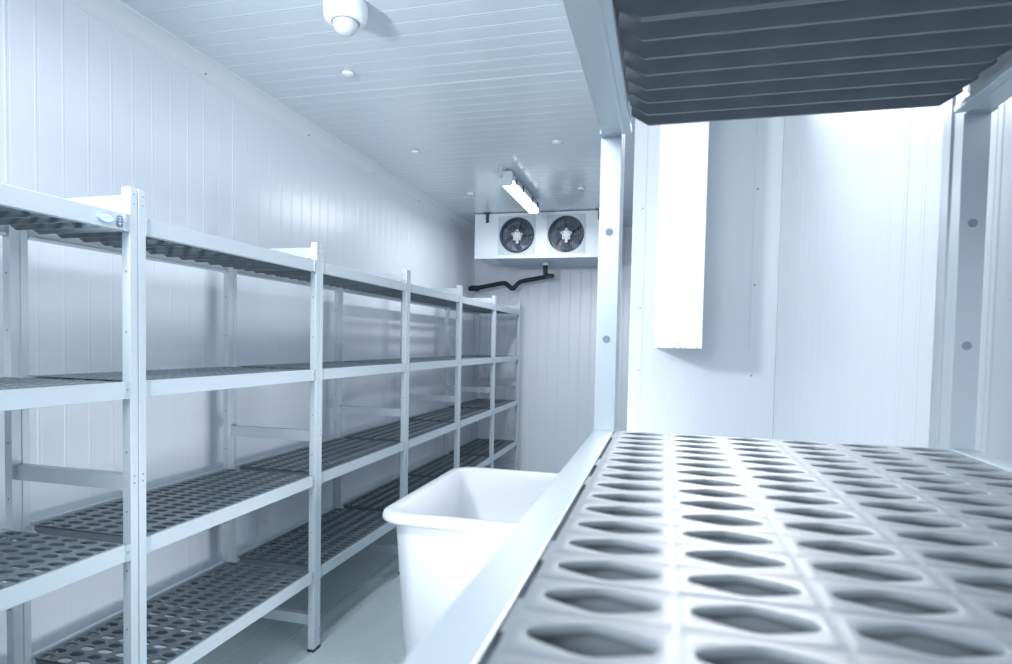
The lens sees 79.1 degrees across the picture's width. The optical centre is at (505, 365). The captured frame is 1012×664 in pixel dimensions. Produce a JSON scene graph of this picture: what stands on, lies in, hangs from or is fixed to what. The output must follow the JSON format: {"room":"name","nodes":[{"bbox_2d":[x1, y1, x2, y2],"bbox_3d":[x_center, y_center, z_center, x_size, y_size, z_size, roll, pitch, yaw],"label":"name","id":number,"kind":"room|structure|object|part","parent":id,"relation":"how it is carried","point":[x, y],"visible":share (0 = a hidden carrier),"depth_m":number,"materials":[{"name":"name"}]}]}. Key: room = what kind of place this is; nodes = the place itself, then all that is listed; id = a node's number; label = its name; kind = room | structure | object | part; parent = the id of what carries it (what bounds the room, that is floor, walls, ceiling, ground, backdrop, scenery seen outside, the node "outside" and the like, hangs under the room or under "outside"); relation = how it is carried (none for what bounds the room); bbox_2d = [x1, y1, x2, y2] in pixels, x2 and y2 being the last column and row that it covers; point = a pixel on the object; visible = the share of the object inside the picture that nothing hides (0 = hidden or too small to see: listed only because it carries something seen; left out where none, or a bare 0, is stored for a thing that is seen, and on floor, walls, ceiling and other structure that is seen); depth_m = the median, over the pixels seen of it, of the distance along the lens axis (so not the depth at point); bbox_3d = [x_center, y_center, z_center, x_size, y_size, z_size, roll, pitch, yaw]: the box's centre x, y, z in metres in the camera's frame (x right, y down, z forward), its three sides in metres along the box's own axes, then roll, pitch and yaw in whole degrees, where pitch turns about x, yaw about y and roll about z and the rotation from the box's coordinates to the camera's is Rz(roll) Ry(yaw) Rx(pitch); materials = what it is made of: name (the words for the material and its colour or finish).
{"room":"walk-in cold room","nodes":[
{"label":"walk-in cold room","id":0,"kind":"room"},
{"bbox_2d":[0,0,474,663],"bbox_3d":[-1.426,-0.056,2.845,0.081,2.620,8.200,2,2,14],"label":"wall","id":1,"kind":"structure","parent":0,"point":[87,109],"depth_m":2.69,"materials":[{"name":"white metal"}]},
{"bbox_2d":[65,0,474,236],"bbox_3d":[-1.326,-1.327,2.778,0.075,0.072,8.200,2,2,14],"label":"trim","id":2,"kind":"structure","parent":1,"relation":"attached to","point":[116,14],"depth_m":2.95,"materials":[{"name":"white metal"}]},
{"bbox_2d":[158,468,551,663],"bbox_3d":[-0.180,1.330,2.570,2.710,0.081,8.360,2,2,14],"label":"floor","id":3,"kind":"structure","parent":0,"point":[361,620],"depth_m":2.96,"materials":[{"name":"grey"}]},
{"bbox_2d":[0,183,520,663],"bbox_3d":[-0.815,0.330,3.712,0.477,1.808,5.855,2,2,14],"label":"shelving unit","id":4,"kind":"object","parent":3,"relation":"on","point":[69,547],"visible":0.97,"depth_m":2.24,"materials":[{"name":"metal"}]},
{"bbox_3d":[-1.512,0.379,1.898,0.029,1.796,0.058,2,2,14],"label":"post","id":5,"kind":"part","parent":4,"relation":"part of","materials":[{"name":"metal"}]},
{"bbox_3d":[-1.186,-0.389,1.290,0.022,0.048,0.899,2,2,14],"label":"rail","id":6,"kind":"part","parent":4,"relation":"part of","materials":[{"name":"metal"}]},
{"bbox_3d":[-1.196,0.083,1.307,0.022,0.048,0.899,2,2,14],"label":"rail","id":7,"kind":"part","parent":4,"relation":"part of","materials":[{"name":"metal"}]},
{"bbox_3d":[-1.205,0.548,1.325,0.022,0.048,0.899,2,2,14],"label":"rail","id":8,"kind":"part","parent":4,"relation":"part of","materials":[{"name":"metal"}]},
{"bbox_3d":[-1.386,0.040,2.349,0.022,0.048,0.891,2,2,14],"label":"rail","id":9,"kind":"part","parent":4,"relation":"part of","materials":[{"name":"metal"}]},
{"bbox_3d":[-1.395,0.505,2.367,0.022,0.048,0.891,2,2,14],"label":"rail","id":10,"kind":"part","parent":4,"relation":"part of","materials":[{"name":"metal"}]},
{"bbox_3d":[-1.377,-0.432,2.331,0.022,0.048,0.891,2,2,14],"label":"rail","id":11,"kind":"part","parent":4,"relation":"part of","materials":[{"name":"metal"}]},
{"bbox_3d":[-1.404,0.932,2.383,0.022,0.048,0.891,2,2,14],"label":"rail","id":12,"kind":"part","parent":4,"relation":"part of","materials":[{"name":"metal"}]},
{"bbox_3d":[-1.082,0.391,1.787,0.029,1.796,0.058,2,2,14],"label":"post","id":13,"kind":"part","parent":4,"relation":"part of","materials":[{"name":"metal"}]},
{"bbox_3d":[-0.946,-0.419,2.221,0.022,0.048,0.891,2,2,14],"label":"rail","id":14,"kind":"part","parent":4,"relation":"part of","materials":[{"name":"metal"}]},
{"bbox_3d":[-1.273,0.348,2.825,0.029,1.796,0.058,2,2,14],"label":"post","id":15,"kind":"part","parent":4,"relation":"part of","materials":[{"name":"metal"}]},
{"bbox_3d":[-0.965,0.518,2.256,0.022,0.048,0.891,2,2,14],"label":"rail","id":16,"kind":"part","parent":4,"relation":"part of","materials":[{"name":"metal"}]},
{"bbox_3d":[-0.956,0.052,2.239,0.022,0.048,0.891,2,2,14],"label":"rail","id":17,"kind":"part","parent":4,"relation":"part of","materials":[{"name":"metal"}]},
{"bbox_3d":[-0.973,0.945,2.272,0.022,0.048,0.891,2,2,14],"label":"rail","id":18,"kind":"part","parent":4,"relation":"part of","materials":[{"name":"metal"}]},
{"bbox_3d":[-1.164,0.902,3.313,0.022,0.048,0.897,2,2,14],"label":"rail","id":19,"kind":"part","parent":4,"relation":"part of","materials":[{"name":"metal"}]},
{"bbox_3d":[-1.156,0.475,3.297,0.022,0.048,0.897,2,2,14],"label":"rail","id":20,"kind":"part","parent":4,"relation":"part of","materials":[{"name":"metal"}]},
{"bbox_3d":[-1.146,0.009,3.279,0.022,0.048,0.897,2,2,14],"label":"rail","id":21,"kind":"part","parent":4,"relation":"part of","materials":[{"name":"metal"}]},
{"bbox_3d":[-1.137,-0.462,3.261,0.022,0.048,0.897,2,2,14],"label":"rail","id":22,"kind":"part","parent":4,"relation":"part of","materials":[{"name":"metal"}]},
{"bbox_3d":[-0.843,0.361,2.714,0.029,1.796,0.058,2,2,14],"label":"post","id":23,"kind":"part","parent":4,"relation":"part of","materials":[{"name":"metal"}]},
{"bbox_3d":[-1.032,0.318,3.758,0.029,1.796,0.058,2,2,14],"label":"post","id":24,"kind":"part","parent":4,"relation":"part of","materials":[{"name":"metal"}]},
{"bbox_3d":[-0.734,0.914,3.202,0.022,0.048,0.897,2,2,14],"label":"rail","id":25,"kind":"part","parent":4,"relation":"part of","materials":[{"name":"metal"}]},
{"bbox_3d":[-0.725,0.488,3.186,0.022,0.048,0.897,2,2,14],"label":"rail","id":26,"kind":"part","parent":4,"relation":"part of","materials":[{"name":"metal"}]},
{"bbox_3d":[-0.716,0.022,3.169,0.022,0.048,0.897,2,2,14],"label":"rail","id":27,"kind":"part","parent":4,"relation":"part of","materials":[{"name":"metal"}]},
{"bbox_3d":[-0.707,-0.449,3.151,0.022,0.048,0.897,2,2,14],"label":"rail","id":28,"kind":"part","parent":4,"relation":"part of","materials":[{"name":"metal"}]},
{"bbox_3d":[-0.923,0.871,4.247,0.022,0.048,0.899,2,2,14],"label":"rail","id":29,"kind":"part","parent":4,"relation":"part of","materials":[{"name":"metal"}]},
{"bbox_3d":[-0.915,0.445,4.231,0.022,0.048,0.899,2,2,14],"label":"rail","id":30,"kind":"part","parent":4,"relation":"part of","materials":[{"name":"metal"}]},
{"bbox_3d":[-0.905,-0.021,4.213,0.022,0.048,0.899,2,2,14],"label":"rail","id":31,"kind":"part","parent":4,"relation":"part of","materials":[{"name":"metal"}]},
{"bbox_3d":[-0.896,-0.493,4.195,0.022,0.048,0.899,2,2,14],"label":"rail","id":32,"kind":"part","parent":4,"relation":"part of","materials":[{"name":"metal"}]},
{"bbox_3d":[-0.791,0.287,4.693,0.029,1.796,0.058,2,2,14],"label":"post","id":33,"kind":"part","parent":4,"relation":"part of","materials":[{"name":"metal"}]},
{"bbox_3d":[-0.602,0.331,3.647,0.029,1.796,0.058,2,2,14],"label":"post","id":34,"kind":"part","parent":4,"relation":"part of","materials":[{"name":"metal"}]},
{"bbox_3d":[-0.683,0.841,5.181,0.022,0.048,0.897,2,2,14],"label":"rail","id":35,"kind":"part","parent":4,"relation":"part of","materials":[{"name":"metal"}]},
{"bbox_3d":[-0.674,0.414,5.165,0.022,0.048,0.897,2,2,14],"label":"rail","id":36,"kind":"part","parent":4,"relation":"part of","materials":[{"name":"metal"}]},
{"bbox_3d":[-0.655,-0.523,5.129,0.022,0.048,0.897,2,2,14],"label":"rail","id":37,"kind":"part","parent":4,"relation":"part of","materials":[{"name":"metal"}]},
{"bbox_3d":[-0.484,0.457,4.120,0.022,0.048,0.899,2,2,14],"label":"rail","id":38,"kind":"part","parent":4,"relation":"part of","materials":[{"name":"metal"}]},
{"bbox_3d":[-0.466,-0.480,4.085,0.022,0.048,0.899,2,2,14],"label":"rail","id":39,"kind":"part","parent":4,"relation":"part of","materials":[{"name":"metal"}]},
{"bbox_3d":[-0.475,-0.008,4.103,0.022,0.048,0.899,2,2,14],"label":"rail","id":40,"kind":"part","parent":4,"relation":"part of","materials":[{"name":"metal"}]},
{"bbox_3d":[-0.551,0.257,5.626,0.029,1.796,0.058,2,2,14],"label":"post","id":41,"kind":"part","parent":4,"relation":"part of","materials":[{"name":"metal"}]},
{"bbox_3d":[-0.361,0.300,4.582,0.029,1.796,0.058,2,2,14],"label":"post","id":42,"kind":"part","parent":4,"relation":"part of","materials":[{"name":"metal"}]},
{"bbox_3d":[-0.440,0.810,6.121,0.022,0.048,0.911,2,2,14],"label":"rail","id":43,"kind":"part","parent":4,"relation":"part of","materials":[{"name":"metal"}]},
{"bbox_3d":[-0.413,-0.554,6.069,0.022,0.048,0.911,2,2,14],"label":"rail","id":44,"kind":"part","parent":4,"relation":"part of","materials":[{"name":"metal"}]},
{"bbox_3d":[-0.244,0.427,5.054,0.022,0.048,0.897,2,2,14],"label":"rail","id":45,"kind":"part","parent":4,"relation":"part of","materials":[{"name":"metal"}]},
{"bbox_3d":[-0.234,-0.039,5.037,0.022,0.048,0.897,2,2,14],"label":"rail","id":46,"kind":"part","parent":4,"relation":"part of","materials":[{"name":"metal"}]},
{"bbox_3d":[-0.307,0.226,6.572,0.029,1.796,0.058,2,2,14],"label":"post","id":47,"kind":"part","parent":4,"relation":"part of","materials":[{"name":"metal"}]},
{"bbox_3d":[-0.225,-0.510,5.019,0.022,0.048,0.897,2,2,14],"label":"rail","id":48,"kind":"part","parent":4,"relation":"part of","materials":[{"name":"metal"}]},
{"bbox_3d":[-0.252,0.853,5.070,0.022,0.048,0.897,2,2,14],"label":"rail","id":49,"kind":"part","parent":4,"relation":"part of","materials":[{"name":"metal"}]},
{"bbox_3d":[-0.121,0.270,5.515,0.029,1.796,0.058,2,2,14],"label":"post","id":50,"kind":"part","parent":4,"relation":"part of","materials":[{"name":"metal"}]},
{"bbox_3d":[-0.010,0.823,6.010,0.022,0.048,0.911,2,2,14],"label":"rail","id":51,"kind":"part","parent":4,"relation":"part of","materials":[{"name":"metal"}]},
{"bbox_3d":[-0.002,0.396,5.994,0.022,0.048,0.911,2,2,14],"label":"rail","id":52,"kind":"part","parent":4,"relation":"part of","materials":[{"name":"metal"}]},
{"bbox_3d":[0.008,-0.069,5.976,0.022,0.048,0.911,2,2,14],"label":"rail","id":53,"kind":"part","parent":4,"relation":"part of","materials":[{"name":"metal"}]},
{"bbox_3d":[0.017,-0.541,5.959,0.022,0.048,0.911,2,2,14],"label":"rail","id":54,"kind":"part","parent":4,"relation":"part of","materials":[{"name":"metal"}]},
{"bbox_3d":[0.123,0.239,6.462,0.029,1.796,0.058,2,2,14],"label":"post","id":55,"kind":"part","parent":4,"relation":"part of","materials":[{"name":"metal"}]},
{"bbox_2d":[383,467,558,658],"bbox_3d":[-0.074,0.912,2.647,0.637,0.755,0.940,2,2,14],"label":"plastic tub","id":56,"kind":"object","parent":3,"relation":"on","point":[448,528],"visible":0.62,"depth_m":2.29,"materials":[{"name":"white plastic"}]},
{"bbox_2d":[402,0,1011,663],"bbox_3d":[0.236,0.453,0.324,0.542,1.860,1.424,2,2,14],"label":"shelving unit","id":57,"kind":"object","parent":3,"relation":"on","point":[645,547],"visible":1,"depth_m":0.61,"materials":[{"name":"metal"}]},
{"bbox_3d":[0.007,0.149,0.373,0.046,0.050,1.272,2,2,14],"label":"rail","id":58,"kind":"part","parent":57,"relation":"part of","materials":[{"name":"metal"}]},
{"bbox_3d":[0.017,-0.370,0.353,0.046,0.050,1.272,2,2,14],"label":"rail","id":59,"kind":"part","parent":57,"relation":"part of","materials":[{"name":"metal"}]},
{"bbox_3d":[0.161,0.418,1.040,0.034,1.848,0.071,2,2,14],"label":"post","id":60,"kind":"part","parent":57,"relation":"part of","materials":[{"name":"metal"}]},
{"bbox_3d":[0.650,0.433,0.915,0.034,1.848,0.071,2,2,14],"label":"post","id":61,"kind":"part","parent":57,"relation":"part of","materials":[{"name":"metal"}]},
{"bbox_3d":[0.488,-0.356,0.232,0.046,0.050,1.272,2,2,14],"label":"rail","id":62,"kind":"part","parent":57,"relation":"part of","materials":[{"name":"metal"}]},
{"bbox_3d":[0.478,0.163,0.252,0.046,0.050,1.272,2,2,14],"label":"rail","id":63,"kind":"part","parent":57,"relation":"part of","materials":[{"name":"metal"}]},
{"bbox_2d":[119,0,634,225],"bbox_3d":[-0.126,-1.366,2.468,2.710,0.082,8.360,2,2,14],"label":"ceiling","id":64,"kind":"structure","parent":0,"point":[475,87],"depth_m":2.93,"materials":[{"name":"white metal"}]},
{"bbox_2d":[323,0,367,36],"bbox_3d":[-0.588,-1.272,2.249,0.160,0.111,0.160,2,2,14],"label":"ceiling detector","id":65,"kind":"object","parent":64,"relation":"attached to","point":[347,17],"visible":1,"depth_m":2.21,"materials":[{"name":"white plastic"}]},
{"bbox_2d":[342,70,353,76],"bbox_3d":[-0.724,-1.342,2.809,0.056,0.020,0.056,2,2,14],"label":"fastener","id":66,"kind":"object","parent":64,"relation":"attached to","point":[347,73],"visible":1,"depth_m":2.80,"materials":[{"name":"white plastic"}]},
{"bbox_2d":[499,165,539,213],"bbox_3d":[0.110,-1.352,4.770,0.114,0.115,1.086,2,2,14],"label":"lamp","id":67,"kind":"object","parent":64,"relation":"attached to","point":[507,179],"visible":1,"depth_m":4.61,"materials":[{"name":"grey plastic"}]},
{"bbox_2d":[503,182,537,212],"bbox_3d":[0.120,-1.317,4.813,0.082,0.036,0.940,2,2,14],"label":"diffuser","id":68,"kind":"object","parent":67,"relation":"attached to","point":[515,189],"depth_m":4.75,"materials":[{"name":"white plastic"}]},
{"bbox_2d":[474,209,598,266],"bbox_3d":[0.390,-1.217,5.974,1.285,0.460,0.605,2,2,14],"label":"cooler","id":69,"kind":"object","parent":64,"relation":"hanging from","point":[562,238],"visible":0.97,"depth_m":5.76,"materials":[{"name":"white metal"}]},
{"bbox_3d":[0.026,-1.250,5.834,0.106,0.121,0.047,2,2,14],"label":"fan blade","id":70,"kind":"part","parent":69,"relation":"part of","materials":[{"name":"grey metal"}]},
{"bbox_3d":[0.061,-1.150,5.817,0.120,0.117,0.034,1,2,-11],"label":"fan blade","id":71,"kind":"part","parent":69,"relation":"part of","materials":[{"name":"grey metal"}]},
{"bbox_3d":[0.095,-1.325,5.824,0.128,0.097,0.032,3,3,38],"label":"fan blade","id":72,"kind":"part","parent":69,"relation":"part of","materials":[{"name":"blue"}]},
{"bbox_3d":[0.111,-1.233,5.809,0.357,0.357,0.085,2,2,14],"label":"fan plate","id":73,"kind":"part","parent":69,"relation":"part of","materials":[{"name":"white metal"}]},
{"bbox_3d":[0.183,-1.151,5.797,0.123,0.105,0.047,2,2,14],"label":"fan blade","id":74,"kind":"part","parent":69,"relation":"part of","materials":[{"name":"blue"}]},
{"bbox_3d":[0.200,-1.289,5.788,0.105,0.117,0.047,2,2,14],"label":"fan blade","id":75,"kind":"part","parent":69,"relation":"part of","materials":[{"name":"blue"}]},
{"bbox_3d":[0.474,-1.179,5.721,0.101,0.115,0.047,2,2,14],"label":"fan blade","id":76,"kind":"part","parent":69,"relation":"part of","materials":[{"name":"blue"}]},
{"bbox_3d":[0.501,-1.308,5.710,0.121,0.106,0.047,2,2,14],"label":"fan blade","id":77,"kind":"part","parent":69,"relation":"part of","materials":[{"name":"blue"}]},
{"bbox_3d":[0.563,-1.220,5.692,0.357,0.357,0.085,2,2,14],"label":"fan plate","id":78,"kind":"part","parent":69,"relation":"part of","materials":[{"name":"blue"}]},
{"bbox_3d":[0.565,-1.129,5.704,0.130,0.103,0.030,1,2,-13],"label":"fan blade","id":79,"kind":"part","parent":69,"relation":"part of","materials":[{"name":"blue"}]},
{"bbox_3d":[0.627,-1.298,5.663,0.111,0.122,0.039,3,3,38],"label":"fan blade","id":80,"kind":"part","parent":69,"relation":"part of","materials":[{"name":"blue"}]},
{"bbox_3d":[0.647,-1.181,5.676,0.110,0.117,0.047,2,2,14],"label":"fan blade","id":81,"kind":"part","parent":69,"relation":"part of","materials":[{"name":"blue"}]},
{"bbox_2d":[552,139,560,143],"bbox_3d":[0.305,-1.355,3.702,0.056,0.020,0.056,2,2,14],"label":"fastener","id":82,"kind":"object","parent":64,"relation":"attached to","point":[556,141],"visible":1,"depth_m":3.69,"materials":[{"name":"white plastic"}]},
{"bbox_2d":[472,226,631,472],"bbox_3d":[0.598,-0.157,6.597,1.968,2.620,0.082,2,2,14],"label":"wall","id":83,"kind":"structure","parent":0,"point":[559,313],"depth_m":6.60,"materials":[{"name":"white metal"}]},
{"bbox_2d":[468,265,554,290],"bbox_3d":[0.090,-0.898,6.423,1.003,0.218,0.347,3,3,36],"label":"drain pipe","id":84,"kind":"object","parent":83,"relation":"attached to","point":[546,275],"visible":1,"depth_m":6.44,"materials":[{"name":"black rubber"}]},
{"bbox_2d":[639,119,783,438],"bbox_3d":[1.402,-0.066,4.611,0.742,2.620,3.530,2,2,14],"label":"wall","id":85,"kind":"structure","parent":0,"point":[704,391],"depth_m":2.89,"materials":[{"name":"white metal"}]},
{"bbox_2d":[627,118,647,431],"bbox_3d":[0.636,-0.021,3.015,0.061,2.620,0.066,2,2,14],"label":"trim","id":86,"kind":"structure","parent":85,"relation":"attached to","point":[641,129],"depth_m":2.97,"materials":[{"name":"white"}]},
{"bbox_2d":[654,122,708,348],"bbox_3d":[0.787,-0.699,2.753,0.198,1.238,0.332,2,2,14],"label":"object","id":87,"kind":"object","parent":85,"relation":"attached to","point":[683,157],"visible":0.84,"depth_m":2.60,"materials":[{"name":"white"}]},
{"bbox_2d":[746,117,783,438],"bbox_3d":[1.186,-0.004,2.842,0.114,2.620,0.006,2,2,14],"label":"trim","id":88,"kind":"structure","parent":85,"relation":"attached to","point":[770,131],"depth_m":2.83,"materials":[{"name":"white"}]},
{"bbox_2d":[773,97,1011,462],"bbox_3d":[0.689,0.074,0.522,0.081,2.620,4.750,2,2,14],"label":"wall","id":89,"kind":"structure","parent":0,"point":[860,197],"depth_m":1.53,"materials":[{"name":"white metal"}]}
]}

